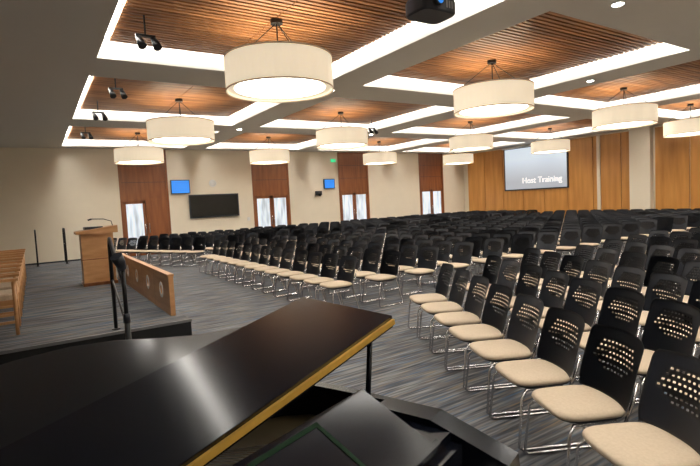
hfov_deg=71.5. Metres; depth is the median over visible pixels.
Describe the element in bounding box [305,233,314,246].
chair
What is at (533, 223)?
chair
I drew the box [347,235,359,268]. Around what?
chair
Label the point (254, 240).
chair
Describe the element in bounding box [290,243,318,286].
chair
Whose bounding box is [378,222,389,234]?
chair
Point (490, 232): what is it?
chair
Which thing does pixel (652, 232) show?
chair
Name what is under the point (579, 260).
chair
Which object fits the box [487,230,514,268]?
chair
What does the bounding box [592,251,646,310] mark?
chair
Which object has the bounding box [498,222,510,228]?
chair
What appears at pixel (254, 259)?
chair
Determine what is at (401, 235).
chair
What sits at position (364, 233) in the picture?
chair
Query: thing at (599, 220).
chair
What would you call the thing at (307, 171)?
wall
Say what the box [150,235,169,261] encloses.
chair
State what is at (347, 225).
chair
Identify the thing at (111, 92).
track spotlight
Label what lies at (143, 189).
door
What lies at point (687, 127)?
pendant lamp
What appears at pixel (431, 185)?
door
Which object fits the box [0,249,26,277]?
wooden armchair
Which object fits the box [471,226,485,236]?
chair
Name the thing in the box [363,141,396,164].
pendant lamp
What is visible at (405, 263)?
chair
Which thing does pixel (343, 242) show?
chair
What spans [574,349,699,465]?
chair
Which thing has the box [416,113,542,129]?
panel
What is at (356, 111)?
panel
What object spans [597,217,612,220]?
chair
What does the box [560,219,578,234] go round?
chair
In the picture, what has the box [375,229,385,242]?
chair
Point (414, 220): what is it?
chair
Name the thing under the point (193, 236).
chair
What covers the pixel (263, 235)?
chair
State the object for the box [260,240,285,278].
chair
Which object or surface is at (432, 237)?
chair
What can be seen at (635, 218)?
chair
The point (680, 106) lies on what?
panel
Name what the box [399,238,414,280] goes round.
chair
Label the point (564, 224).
chair
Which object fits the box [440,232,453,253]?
chair
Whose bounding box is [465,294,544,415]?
chair
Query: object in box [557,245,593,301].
chair
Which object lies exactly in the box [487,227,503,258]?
chair
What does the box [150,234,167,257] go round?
chair
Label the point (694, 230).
chair
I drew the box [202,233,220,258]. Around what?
chair
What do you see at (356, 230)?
chair
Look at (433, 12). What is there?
ceiling projector
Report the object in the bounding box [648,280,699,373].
chair
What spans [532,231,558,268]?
chair
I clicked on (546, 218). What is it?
chair
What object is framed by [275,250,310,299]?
chair
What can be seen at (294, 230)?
chair
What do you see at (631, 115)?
pendant lamp
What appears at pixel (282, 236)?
chair
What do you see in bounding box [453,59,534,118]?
pendant lamp
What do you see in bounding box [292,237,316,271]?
chair
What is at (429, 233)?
chair
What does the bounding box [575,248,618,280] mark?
chair
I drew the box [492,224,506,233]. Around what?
chair
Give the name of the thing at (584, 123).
panel
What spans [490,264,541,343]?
chair
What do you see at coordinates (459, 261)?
chair
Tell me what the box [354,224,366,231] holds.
chair
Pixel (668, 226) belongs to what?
chair
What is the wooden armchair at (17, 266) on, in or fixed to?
on the stage platform
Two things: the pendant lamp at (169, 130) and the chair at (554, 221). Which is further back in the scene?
the chair at (554, 221)
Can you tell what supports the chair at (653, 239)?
on the floor
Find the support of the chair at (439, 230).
on the floor
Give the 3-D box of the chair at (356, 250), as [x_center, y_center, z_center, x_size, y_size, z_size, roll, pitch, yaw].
[-0.061,0.734,9.260,0.569,0.881,0.521,-5,4,-33]
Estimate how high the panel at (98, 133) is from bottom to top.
0.230 m
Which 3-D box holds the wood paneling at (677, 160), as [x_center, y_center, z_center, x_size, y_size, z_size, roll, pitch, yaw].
[14.972,-2.267,17.275,0.058,4.100,28.665,-5,4,-33]
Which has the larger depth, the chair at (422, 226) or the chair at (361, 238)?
the chair at (422, 226)
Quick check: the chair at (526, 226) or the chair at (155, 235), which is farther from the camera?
the chair at (155, 235)
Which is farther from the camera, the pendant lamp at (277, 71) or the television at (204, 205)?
the television at (204, 205)
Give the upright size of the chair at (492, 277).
0.881 m
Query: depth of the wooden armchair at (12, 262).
7.88 m
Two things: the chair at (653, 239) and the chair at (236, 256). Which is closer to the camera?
the chair at (653, 239)
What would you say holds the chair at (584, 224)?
on the floor
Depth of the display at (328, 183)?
24.29 m
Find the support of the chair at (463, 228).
on the floor
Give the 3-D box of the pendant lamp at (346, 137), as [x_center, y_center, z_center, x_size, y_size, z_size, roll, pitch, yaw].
[-0.261,-3.173,14.886,1.589,1.042,1.589,-5,4,-29]
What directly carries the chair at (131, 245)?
on the floor
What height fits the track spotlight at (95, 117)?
0.490 m
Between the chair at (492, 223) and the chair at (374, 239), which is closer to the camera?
the chair at (374, 239)
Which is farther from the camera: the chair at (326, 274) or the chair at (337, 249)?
the chair at (337, 249)
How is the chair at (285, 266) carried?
on the floor
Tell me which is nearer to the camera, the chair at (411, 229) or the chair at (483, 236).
the chair at (483, 236)
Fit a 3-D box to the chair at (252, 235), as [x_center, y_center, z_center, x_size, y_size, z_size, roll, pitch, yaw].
[-3.397,0.440,16.307,0.521,0.881,0.569,-1,4,32]
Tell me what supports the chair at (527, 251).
on the floor
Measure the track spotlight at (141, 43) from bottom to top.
0.490 m
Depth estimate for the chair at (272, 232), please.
17.19 m
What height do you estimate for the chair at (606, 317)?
0.881 m
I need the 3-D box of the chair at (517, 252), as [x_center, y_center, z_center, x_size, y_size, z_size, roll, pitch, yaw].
[3.497,0.490,10.231,0.569,0.881,0.521,-5,4,-32]
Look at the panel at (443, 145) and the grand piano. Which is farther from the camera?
the panel at (443, 145)
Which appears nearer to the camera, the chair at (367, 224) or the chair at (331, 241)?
the chair at (331, 241)
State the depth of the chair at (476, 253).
10.25 m
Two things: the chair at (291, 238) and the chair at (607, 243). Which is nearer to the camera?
the chair at (607, 243)
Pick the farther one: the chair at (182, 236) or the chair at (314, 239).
the chair at (182, 236)
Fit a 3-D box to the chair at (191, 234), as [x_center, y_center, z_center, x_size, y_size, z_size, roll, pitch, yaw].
[-5.819,0.469,17.723,0.521,0.881,0.569,-1,4,31]
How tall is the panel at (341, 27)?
0.230 m
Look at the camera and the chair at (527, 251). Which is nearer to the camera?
the chair at (527, 251)
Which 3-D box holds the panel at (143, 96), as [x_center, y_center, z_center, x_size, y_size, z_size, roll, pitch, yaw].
[-4.202,-3.415,11.895,3.960,0.230,4.260,-5,4,-33]
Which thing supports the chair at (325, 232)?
on the floor
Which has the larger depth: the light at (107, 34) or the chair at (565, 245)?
the chair at (565, 245)
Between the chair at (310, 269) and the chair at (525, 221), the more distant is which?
the chair at (525, 221)
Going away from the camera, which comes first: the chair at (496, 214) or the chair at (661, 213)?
the chair at (661, 213)
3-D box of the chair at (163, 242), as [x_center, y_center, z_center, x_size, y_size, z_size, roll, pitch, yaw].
[-6.217,0.607,15.933,0.521,0.881,0.569,-1,4,31]
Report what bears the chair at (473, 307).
on the floor
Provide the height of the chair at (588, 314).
0.881 m
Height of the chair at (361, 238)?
0.881 m
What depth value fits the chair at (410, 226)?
16.06 m
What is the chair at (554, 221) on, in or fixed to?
on the floor
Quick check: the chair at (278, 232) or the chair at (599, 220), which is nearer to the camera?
the chair at (599, 220)
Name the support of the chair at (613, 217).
on the floor
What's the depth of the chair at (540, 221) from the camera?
15.05 m
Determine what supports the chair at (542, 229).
on the floor
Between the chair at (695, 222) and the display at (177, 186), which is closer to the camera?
the chair at (695, 222)
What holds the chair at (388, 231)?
on the floor
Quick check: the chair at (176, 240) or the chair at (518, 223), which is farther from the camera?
the chair at (176, 240)
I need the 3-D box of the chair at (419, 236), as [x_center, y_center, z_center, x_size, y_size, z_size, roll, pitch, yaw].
[1.552,0.496,11.639,0.569,0.881,0.521,-5,4,-32]
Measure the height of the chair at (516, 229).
0.881 m
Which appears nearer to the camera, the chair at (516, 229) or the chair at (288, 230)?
the chair at (516, 229)
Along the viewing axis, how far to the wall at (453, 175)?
29.15 m
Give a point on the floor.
(404, 368)
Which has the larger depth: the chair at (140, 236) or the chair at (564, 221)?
the chair at (140, 236)
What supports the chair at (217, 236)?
on the floor
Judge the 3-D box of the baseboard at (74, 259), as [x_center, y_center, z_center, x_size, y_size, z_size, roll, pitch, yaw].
[-4.054,0.456,22.553,26.598,0.099,0.015,-5,4,-33]
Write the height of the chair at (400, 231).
0.881 m
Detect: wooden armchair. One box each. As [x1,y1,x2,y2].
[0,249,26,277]
[0,251,25,282]
[0,253,25,285]
[0,255,24,293]
[0,258,24,295]
[0,261,23,300]
[0,264,22,313]
[0,268,21,317]
[0,273,20,334]
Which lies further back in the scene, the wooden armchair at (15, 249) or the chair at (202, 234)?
the chair at (202, 234)
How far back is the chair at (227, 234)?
17.09 m
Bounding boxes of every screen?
[116,252,175,315]
[502,144,568,190]
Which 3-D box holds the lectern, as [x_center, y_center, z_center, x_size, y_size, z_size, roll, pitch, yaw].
[-4.990,0.353,9.595,0.720,1.295,0.600,-5,4,-33]
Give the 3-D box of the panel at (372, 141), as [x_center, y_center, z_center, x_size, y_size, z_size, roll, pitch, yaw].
[1.419,-4.394,22.446,3.960,0.230,4.260,-5,4,-33]
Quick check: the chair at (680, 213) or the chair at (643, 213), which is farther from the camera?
the chair at (643, 213)
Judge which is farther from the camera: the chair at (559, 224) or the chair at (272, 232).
the chair at (272, 232)
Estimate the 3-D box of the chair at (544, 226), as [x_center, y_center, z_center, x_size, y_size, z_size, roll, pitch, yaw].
[5.100,0.253,12.604,0.569,0.881,0.521,-5,4,-32]
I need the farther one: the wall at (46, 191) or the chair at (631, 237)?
the wall at (46, 191)
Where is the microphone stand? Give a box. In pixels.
[110,252,131,339]
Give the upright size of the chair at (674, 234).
0.881 m
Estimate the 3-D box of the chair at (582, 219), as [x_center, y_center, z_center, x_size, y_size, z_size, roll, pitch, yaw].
[7.003,0.031,14.504,0.569,0.881,0.521,-5,4,-33]
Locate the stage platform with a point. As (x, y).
(58, 311)
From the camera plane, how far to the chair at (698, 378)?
3.17 m
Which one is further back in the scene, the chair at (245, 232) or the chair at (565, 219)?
the chair at (245, 232)
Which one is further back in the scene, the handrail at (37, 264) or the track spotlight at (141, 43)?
the handrail at (37, 264)
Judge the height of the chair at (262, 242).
0.881 m
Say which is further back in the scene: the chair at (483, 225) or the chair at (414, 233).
the chair at (483, 225)
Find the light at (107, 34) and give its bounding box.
[106,0,119,35]
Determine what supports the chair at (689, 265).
on the floor
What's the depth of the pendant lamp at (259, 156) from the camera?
18.85 m
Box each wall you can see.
[0,147,124,263]
[165,150,254,235]
[288,151,340,228]
[368,153,420,218]
[442,154,464,212]
[463,125,662,211]
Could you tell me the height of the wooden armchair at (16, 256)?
0.930 m
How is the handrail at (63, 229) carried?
on the stage platform
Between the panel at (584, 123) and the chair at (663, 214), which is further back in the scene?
the panel at (584, 123)
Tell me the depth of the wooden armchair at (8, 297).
5.72 m
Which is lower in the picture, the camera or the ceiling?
the camera
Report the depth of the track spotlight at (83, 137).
14.51 m
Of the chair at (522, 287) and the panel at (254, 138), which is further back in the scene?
the panel at (254, 138)
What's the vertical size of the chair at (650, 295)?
0.881 m
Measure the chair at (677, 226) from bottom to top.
0.881 m
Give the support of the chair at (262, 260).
on the floor
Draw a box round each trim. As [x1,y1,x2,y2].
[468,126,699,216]
[596,135,600,209]
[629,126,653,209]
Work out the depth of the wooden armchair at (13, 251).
10.22 m
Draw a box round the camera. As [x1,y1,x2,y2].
[315,191,321,195]
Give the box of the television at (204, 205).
[188,193,239,218]
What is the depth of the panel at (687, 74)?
13.10 m
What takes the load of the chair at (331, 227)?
on the floor
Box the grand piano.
[0,297,519,465]
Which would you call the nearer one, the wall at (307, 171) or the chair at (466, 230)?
the chair at (466, 230)
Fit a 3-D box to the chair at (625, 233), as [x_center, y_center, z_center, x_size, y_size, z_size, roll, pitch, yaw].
[7.185,0.146,12.621,0.569,0.881,0.521,-5,5,-33]
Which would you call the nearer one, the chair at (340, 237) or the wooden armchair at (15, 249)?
the wooden armchair at (15, 249)
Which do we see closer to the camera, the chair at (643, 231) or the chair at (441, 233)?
the chair at (441, 233)
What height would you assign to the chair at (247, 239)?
0.881 m
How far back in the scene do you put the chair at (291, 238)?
13.66 m
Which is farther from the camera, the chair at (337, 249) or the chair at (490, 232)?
the chair at (490, 232)
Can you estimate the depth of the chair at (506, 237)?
10.72 m
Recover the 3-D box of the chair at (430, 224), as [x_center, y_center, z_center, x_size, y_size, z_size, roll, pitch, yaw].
[2.661,0.129,16.360,0.569,0.881,0.521,-5,4,-33]
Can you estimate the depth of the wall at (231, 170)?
21.14 m
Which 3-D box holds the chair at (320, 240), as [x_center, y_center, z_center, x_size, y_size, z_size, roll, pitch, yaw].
[-0.849,0.589,12.083,0.569,0.881,0.521,-5,4,-32]
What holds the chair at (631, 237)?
on the floor
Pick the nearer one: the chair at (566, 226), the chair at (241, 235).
the chair at (566, 226)
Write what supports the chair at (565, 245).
on the floor
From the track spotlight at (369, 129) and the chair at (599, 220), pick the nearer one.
the chair at (599, 220)
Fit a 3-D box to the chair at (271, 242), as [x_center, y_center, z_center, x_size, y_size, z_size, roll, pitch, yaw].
[-2.195,0.626,12.546,0.569,0.881,0.521,-5,4,-32]
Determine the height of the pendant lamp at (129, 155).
1.042 m
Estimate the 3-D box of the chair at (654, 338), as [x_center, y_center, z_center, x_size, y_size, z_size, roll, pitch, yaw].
[2.275,0.982,3.700,0.569,0.881,0.521,-3,4,-6]
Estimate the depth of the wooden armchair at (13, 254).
9.64 m
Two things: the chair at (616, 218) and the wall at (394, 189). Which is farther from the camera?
the wall at (394, 189)
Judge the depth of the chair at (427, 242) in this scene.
10.36 m
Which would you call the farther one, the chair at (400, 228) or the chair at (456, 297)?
the chair at (400, 228)
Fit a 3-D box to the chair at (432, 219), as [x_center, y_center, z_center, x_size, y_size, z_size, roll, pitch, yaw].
[3.529,-0.178,20.359,0.521,0.881,0.569,-1,4,31]
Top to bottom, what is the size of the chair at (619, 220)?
0.881 m
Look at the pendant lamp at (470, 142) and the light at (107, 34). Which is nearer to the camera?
the light at (107, 34)
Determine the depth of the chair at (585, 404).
3.03 m
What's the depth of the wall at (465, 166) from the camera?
23.37 m
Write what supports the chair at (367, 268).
on the floor
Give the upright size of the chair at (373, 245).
0.881 m
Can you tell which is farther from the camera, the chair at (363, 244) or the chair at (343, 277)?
the chair at (363, 244)
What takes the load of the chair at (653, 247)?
on the floor
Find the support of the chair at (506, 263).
on the floor
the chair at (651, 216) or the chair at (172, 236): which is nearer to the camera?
the chair at (651, 216)
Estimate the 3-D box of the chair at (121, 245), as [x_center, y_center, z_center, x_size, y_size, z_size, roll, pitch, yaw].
[-8.142,0.629,17.074,0.521,0.881,0.569,-1,4,30]
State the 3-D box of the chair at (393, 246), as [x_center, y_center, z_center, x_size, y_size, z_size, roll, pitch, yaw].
[0.677,0.665,9.738,0.569,0.881,0.521,-5,4,-33]
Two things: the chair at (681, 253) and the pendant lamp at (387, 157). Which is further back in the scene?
the pendant lamp at (387, 157)
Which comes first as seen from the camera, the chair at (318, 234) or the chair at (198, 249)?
the chair at (318, 234)
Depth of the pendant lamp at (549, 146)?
20.61 m
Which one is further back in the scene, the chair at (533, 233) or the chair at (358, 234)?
the chair at (358, 234)
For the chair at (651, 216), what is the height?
0.881 m
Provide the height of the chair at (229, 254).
0.881 m
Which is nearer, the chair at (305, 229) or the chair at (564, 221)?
the chair at (564, 221)
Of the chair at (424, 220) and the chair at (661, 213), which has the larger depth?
the chair at (424, 220)
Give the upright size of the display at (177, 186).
0.580 m
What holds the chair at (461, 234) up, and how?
on the floor
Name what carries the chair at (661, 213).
on the floor
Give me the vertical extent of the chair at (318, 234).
0.881 m
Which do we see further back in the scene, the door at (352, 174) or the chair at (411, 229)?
the door at (352, 174)
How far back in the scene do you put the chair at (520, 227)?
13.66 m
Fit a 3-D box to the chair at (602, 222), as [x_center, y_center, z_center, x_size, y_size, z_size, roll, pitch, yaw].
[6.872,0.131,13.085,0.569,0.881,0.521,-5,4,-33]
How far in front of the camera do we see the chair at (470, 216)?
21.54 m
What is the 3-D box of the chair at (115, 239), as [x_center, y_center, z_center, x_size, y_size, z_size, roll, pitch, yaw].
[-8.634,0.636,17.351,0.521,0.881,0.569,-1,4,31]
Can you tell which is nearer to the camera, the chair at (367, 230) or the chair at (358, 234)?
the chair at (358, 234)
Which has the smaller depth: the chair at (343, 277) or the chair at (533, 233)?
the chair at (343, 277)
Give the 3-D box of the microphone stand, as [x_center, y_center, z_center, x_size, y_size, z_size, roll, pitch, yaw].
[-1.899,0.882,4.164,0.280,1.448,0.280,-5,4,-33]
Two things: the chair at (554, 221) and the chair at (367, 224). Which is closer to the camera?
the chair at (554, 221)
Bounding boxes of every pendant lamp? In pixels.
[113,132,163,164]
[146,98,214,145]
[223,18,333,102]
[249,136,289,164]
[316,112,367,149]
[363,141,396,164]
[443,152,473,164]
[449,121,492,151]
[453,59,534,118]
[531,128,569,153]
[592,87,657,130]
[663,103,699,137]
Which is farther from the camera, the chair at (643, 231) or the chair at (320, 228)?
the chair at (320, 228)
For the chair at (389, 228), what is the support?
on the floor
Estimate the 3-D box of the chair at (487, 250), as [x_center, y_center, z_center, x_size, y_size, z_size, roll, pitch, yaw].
[2.759,0.559,9.752,0.569,0.881,0.521,-5,4,-32]
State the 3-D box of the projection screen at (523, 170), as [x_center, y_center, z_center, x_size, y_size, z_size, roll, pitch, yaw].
[9.561,-3.438,25.272,0.138,2.350,3.940,-5,4,-33]
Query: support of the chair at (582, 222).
on the floor
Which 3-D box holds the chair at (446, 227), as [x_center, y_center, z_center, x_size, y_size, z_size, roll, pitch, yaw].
[2.836,0.244,14.473,0.569,0.881,0.521,-5,4,-33]
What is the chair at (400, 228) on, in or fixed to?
on the floor
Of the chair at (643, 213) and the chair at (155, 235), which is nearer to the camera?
the chair at (643, 213)
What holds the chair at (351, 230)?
on the floor
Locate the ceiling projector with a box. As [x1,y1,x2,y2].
[405,0,455,24]
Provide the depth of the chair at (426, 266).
8.86 m
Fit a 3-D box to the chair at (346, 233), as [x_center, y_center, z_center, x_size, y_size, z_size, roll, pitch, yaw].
[-0.282,0.404,14.452,0.569,0.881,0.521,-5,4,-32]
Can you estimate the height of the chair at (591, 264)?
0.881 m
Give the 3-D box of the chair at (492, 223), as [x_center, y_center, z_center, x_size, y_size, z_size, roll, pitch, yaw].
[4.313,0.106,15.429,0.569,0.881,0.521,-5,4,-33]
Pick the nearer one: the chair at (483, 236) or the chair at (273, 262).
the chair at (273, 262)
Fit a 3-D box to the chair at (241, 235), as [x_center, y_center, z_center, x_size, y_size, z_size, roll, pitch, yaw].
[-3.888,0.446,16.587,0.521,0.881,0.569,-1,4,30]
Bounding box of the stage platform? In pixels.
[0,260,191,364]
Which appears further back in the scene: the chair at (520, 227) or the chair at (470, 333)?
the chair at (520, 227)
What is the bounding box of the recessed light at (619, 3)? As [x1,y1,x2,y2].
[610,1,624,6]
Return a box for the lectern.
[74,219,117,286]
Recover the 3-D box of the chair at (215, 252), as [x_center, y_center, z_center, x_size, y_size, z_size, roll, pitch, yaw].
[-3.852,0.649,13.474,0.569,0.881,0.521,-5,5,-34]
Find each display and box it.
[170,180,189,193]
[323,179,334,188]
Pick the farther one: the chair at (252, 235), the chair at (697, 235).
the chair at (252, 235)
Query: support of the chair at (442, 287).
on the floor
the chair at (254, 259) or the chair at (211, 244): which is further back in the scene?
the chair at (211, 244)
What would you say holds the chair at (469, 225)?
on the floor
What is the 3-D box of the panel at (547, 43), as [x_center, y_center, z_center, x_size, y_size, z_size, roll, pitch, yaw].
[3.312,-3.661,9.855,3.960,0.230,4.260,-5,4,-33]
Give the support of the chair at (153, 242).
on the floor
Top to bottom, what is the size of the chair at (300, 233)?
0.881 m
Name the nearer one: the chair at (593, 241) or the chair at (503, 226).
the chair at (593, 241)
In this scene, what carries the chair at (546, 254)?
on the floor
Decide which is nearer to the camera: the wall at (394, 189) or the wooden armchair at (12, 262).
the wooden armchair at (12, 262)
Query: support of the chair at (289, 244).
on the floor
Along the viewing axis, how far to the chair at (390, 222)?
19.60 m
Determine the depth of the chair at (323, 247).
10.36 m
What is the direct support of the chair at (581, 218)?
on the floor
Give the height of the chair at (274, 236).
0.881 m
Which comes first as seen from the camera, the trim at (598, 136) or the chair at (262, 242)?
the chair at (262, 242)
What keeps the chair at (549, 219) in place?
on the floor
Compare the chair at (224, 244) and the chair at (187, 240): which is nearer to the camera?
the chair at (224, 244)
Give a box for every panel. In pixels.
[67,126,146,140]
[79,76,255,116]
[108,0,454,62]
[220,132,315,143]
[278,97,431,123]
[368,137,421,146]
[388,11,662,84]
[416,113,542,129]
[426,141,499,147]
[515,119,591,133]
[551,60,699,102]
[658,99,699,111]
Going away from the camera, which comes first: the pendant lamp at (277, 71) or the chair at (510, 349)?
the chair at (510, 349)
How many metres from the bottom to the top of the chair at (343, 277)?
0.881 m
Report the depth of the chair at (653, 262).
6.17 m
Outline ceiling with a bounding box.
[0,0,699,153]
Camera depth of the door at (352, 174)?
25.24 m
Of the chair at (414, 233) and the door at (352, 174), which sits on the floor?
the chair at (414, 233)
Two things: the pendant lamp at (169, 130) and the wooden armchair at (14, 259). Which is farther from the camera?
the pendant lamp at (169, 130)
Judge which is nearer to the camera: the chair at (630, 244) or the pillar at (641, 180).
the chair at (630, 244)
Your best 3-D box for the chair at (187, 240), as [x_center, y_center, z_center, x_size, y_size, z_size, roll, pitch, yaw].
[-5.259,0.596,15.360,0.521,0.881,0.569,-1,4,30]
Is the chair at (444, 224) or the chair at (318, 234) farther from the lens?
the chair at (444, 224)
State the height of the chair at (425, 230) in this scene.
0.881 m
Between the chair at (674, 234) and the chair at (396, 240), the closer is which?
the chair at (674, 234)
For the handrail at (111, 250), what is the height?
1.504 m
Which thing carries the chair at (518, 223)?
on the floor
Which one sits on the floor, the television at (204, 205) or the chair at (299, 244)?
the chair at (299, 244)
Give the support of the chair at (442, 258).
on the floor
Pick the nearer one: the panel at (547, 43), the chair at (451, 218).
the panel at (547, 43)
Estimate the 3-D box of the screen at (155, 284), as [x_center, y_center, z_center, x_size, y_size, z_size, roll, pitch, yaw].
[-3.616,0.744,8.324,0.080,0.545,4.770,-5,4,-33]
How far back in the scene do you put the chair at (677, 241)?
8.04 m
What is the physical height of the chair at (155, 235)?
0.881 m
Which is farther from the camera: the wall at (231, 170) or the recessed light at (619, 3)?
the wall at (231, 170)
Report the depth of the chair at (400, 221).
20.36 m
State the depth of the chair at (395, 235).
12.72 m
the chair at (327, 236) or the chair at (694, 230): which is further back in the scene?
the chair at (327, 236)
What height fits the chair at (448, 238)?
0.881 m
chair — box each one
[113,238,116,249]
[115,238,126,251]
[118,238,137,257]
[127,238,148,260]
[129,236,147,260]
[138,237,159,264]
[139,235,159,260]
[149,237,171,265]
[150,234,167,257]
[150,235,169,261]
[160,235,179,261]
[160,237,183,266]
[171,235,191,261]
[172,237,195,266]
[180,233,200,258]
[182,235,202,262]
[184,237,208,266]
[191,233,210,257]
[194,235,213,262]
[199,240,222,273]
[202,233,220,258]
[206,235,226,262]
[206,240,229,275]
[212,241,236,277]
[218,235,240,262]
[218,242,245,279]
[222,233,233,251]
[226,243,254,282]
[230,237,250,269]
[232,231,249,251]
[234,233,244,243]
[235,244,261,285]
[237,238,258,271]
[239,232,257,259]
[243,246,272,289]
[244,239,266,271]
[252,239,275,275]
[252,247,284,292]
[258,230,274,243]
[259,232,270,245]
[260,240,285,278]
[263,248,296,296]
[264,235,279,264]
[271,241,295,280]
[274,236,296,266]
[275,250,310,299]
[276,230,286,243]
[280,228,289,239]
[280,235,287,247]
[280,242,306,282]
[287,228,301,241]
[287,251,324,300]
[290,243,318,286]
[291,237,305,267]
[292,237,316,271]
[293,232,305,257]
[302,244,331,289]
[302,253,341,304]
[304,228,314,240]
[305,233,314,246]
[305,238,327,273]
[315,233,323,247]
[315,246,349,292]
[317,226,328,237]
[318,239,339,275]
[318,256,359,308]
[323,230,330,241]
[325,234,334,248]
[325,235,344,251]
[328,247,364,297]
[329,226,341,235]
[330,231,339,238]
[332,231,350,246]
[336,240,353,280]
[342,224,353,230]
[344,249,382,302]
[345,228,353,238]
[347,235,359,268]
[350,232,360,240]
[352,241,367,283]
[352,242,384,286]
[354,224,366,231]
[355,229,363,239]
[358,236,369,252]
[362,232,373,261]
[362,250,403,306]
[365,229,374,236]
[366,223,376,231]
[366,243,401,290]
[371,237,383,254]
[373,233,384,246]
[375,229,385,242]
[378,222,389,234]
[379,230,397,260]
[380,227,396,254]
[380,237,398,276]
[381,233,397,252]
[383,244,418,293]
[389,221,398,229]
[397,230,409,256]
[398,220,407,224]
[398,227,408,233]
[398,234,411,250]
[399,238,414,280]
[400,239,433,284]
[401,246,438,295]
[408,225,417,230]
[408,263,453,337]
[409,219,420,227]
[409,228,420,237]
[411,231,423,258]
[413,234,427,256]
[416,231,438,265]
[418,218,428,222]
[418,240,452,288]
[419,269,469,351]
[420,225,429,234]
[422,228,433,232]
[428,235,445,276]
[429,223,438,230]
[430,218,440,222]
[431,236,462,278]
[431,275,491,368]
[435,228,447,240]
[438,241,473,286]
[440,223,450,231]
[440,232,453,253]
[443,226,455,234]
[445,283,513,388]
[449,229,462,262]
[450,216,460,221]
[451,237,482,281]
[455,232,472,269]
[458,226,469,236]
[460,255,501,313]
[463,224,476,232]
[463,229,478,264]
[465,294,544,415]
[468,215,479,222]
[468,233,491,273]
[469,230,496,265]
[469,238,503,283]
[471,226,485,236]
[475,259,519,331]
[478,234,511,276]
[479,224,491,229]
[484,222,495,226]
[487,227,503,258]
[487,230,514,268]
[489,307,584,450]
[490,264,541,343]
[491,213,501,216]
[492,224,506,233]
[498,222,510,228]
[498,234,531,274]
[504,227,520,260]
[505,248,540,292]
[506,270,568,358]
[509,224,522,253]
[509,231,535,258]
[510,227,539,262]
[512,222,525,230]
[514,251,560,295]
[516,220,528,226]
[523,324,643,465]
[525,225,541,258]
[528,222,542,230]
[531,220,544,225]
[531,277,601,379]
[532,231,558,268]
[534,228,559,266]
[535,225,559,260]
[536,217,547,224]
[537,255,583,307]
[545,223,561,253]
[547,220,561,234]
[548,219,561,231]
[550,228,581,267]
[551,225,580,259]
[554,221,578,252]
[556,260,611,304]
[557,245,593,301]
[558,223,580,254]
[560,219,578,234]
[561,287,644,400]
[571,221,597,252]
[572,226,602,259]
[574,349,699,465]
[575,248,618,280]
[579,217,594,223]
[580,219,597,248]
[580,223,600,258]
[583,265,645,332]
[592,223,622,258]
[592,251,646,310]
[593,221,618,253]
[596,219,615,248]
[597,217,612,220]
[600,239,622,265]
[603,298,699,421]
[612,215,627,243]
[612,221,640,253]
[613,241,646,283]
[615,217,631,247]
[615,272,687,340]
[617,219,635,232]
[618,234,646,283]
[625,215,646,243]
[625,217,651,244]
[633,255,679,330]
[637,219,657,237]
[640,212,655,216]
[641,215,666,242]
[644,244,674,286]
[645,230,667,253]
[645,236,670,270]
[646,217,672,242]
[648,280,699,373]
[657,356,699,438]
[658,212,673,216]
[660,260,699,323]
[662,214,679,239]
[668,231,691,254]
[669,212,692,236]
[669,215,687,243]
[670,233,699,272]
[672,238,697,270]
[673,247,699,294]
[682,213,699,236]
[689,227,699,245]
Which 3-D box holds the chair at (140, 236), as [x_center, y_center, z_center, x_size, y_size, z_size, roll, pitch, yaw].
[-7.713,0.559,17.820,0.521,0.881,0.569,-1,4,29]
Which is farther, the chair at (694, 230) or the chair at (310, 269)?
the chair at (694, 230)
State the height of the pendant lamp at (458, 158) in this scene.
1.042 m
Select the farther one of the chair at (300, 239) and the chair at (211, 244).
the chair at (211, 244)
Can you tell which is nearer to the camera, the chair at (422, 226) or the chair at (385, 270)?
the chair at (385, 270)
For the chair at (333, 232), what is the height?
0.881 m
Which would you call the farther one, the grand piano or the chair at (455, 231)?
the chair at (455, 231)
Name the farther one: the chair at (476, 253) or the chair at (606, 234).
the chair at (606, 234)
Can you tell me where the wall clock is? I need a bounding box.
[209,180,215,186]
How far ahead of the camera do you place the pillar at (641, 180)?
20.70 m
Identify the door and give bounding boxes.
[117,150,171,255]
[251,163,290,227]
[337,152,369,220]
[418,153,444,214]
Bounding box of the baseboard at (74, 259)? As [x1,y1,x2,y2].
[25,259,80,265]
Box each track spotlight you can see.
[80,128,92,139]
[92,100,107,120]
[108,78,127,98]
[135,15,161,50]
[368,120,377,133]
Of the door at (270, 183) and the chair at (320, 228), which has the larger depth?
the door at (270, 183)
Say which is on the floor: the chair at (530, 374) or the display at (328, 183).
the chair at (530, 374)
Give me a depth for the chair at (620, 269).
5.49 m
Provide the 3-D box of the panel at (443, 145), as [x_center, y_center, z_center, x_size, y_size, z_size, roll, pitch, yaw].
[5.812,-4.804,25.292,3.960,0.230,4.260,-5,4,-33]
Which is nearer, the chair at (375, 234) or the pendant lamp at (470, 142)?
the chair at (375, 234)
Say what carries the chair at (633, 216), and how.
on the floor
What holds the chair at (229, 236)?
on the floor
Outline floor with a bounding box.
[116,231,699,465]
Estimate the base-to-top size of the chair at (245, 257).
0.881 m
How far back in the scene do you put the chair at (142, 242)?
16.64 m
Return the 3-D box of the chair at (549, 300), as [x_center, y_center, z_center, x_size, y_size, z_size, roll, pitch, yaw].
[2.082,0.882,5.365,0.569,0.881,0.521,-3,4,-6]
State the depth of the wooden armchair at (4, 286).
6.64 m
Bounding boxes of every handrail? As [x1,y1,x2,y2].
[34,230,39,266]
[62,228,68,263]
[107,237,127,329]

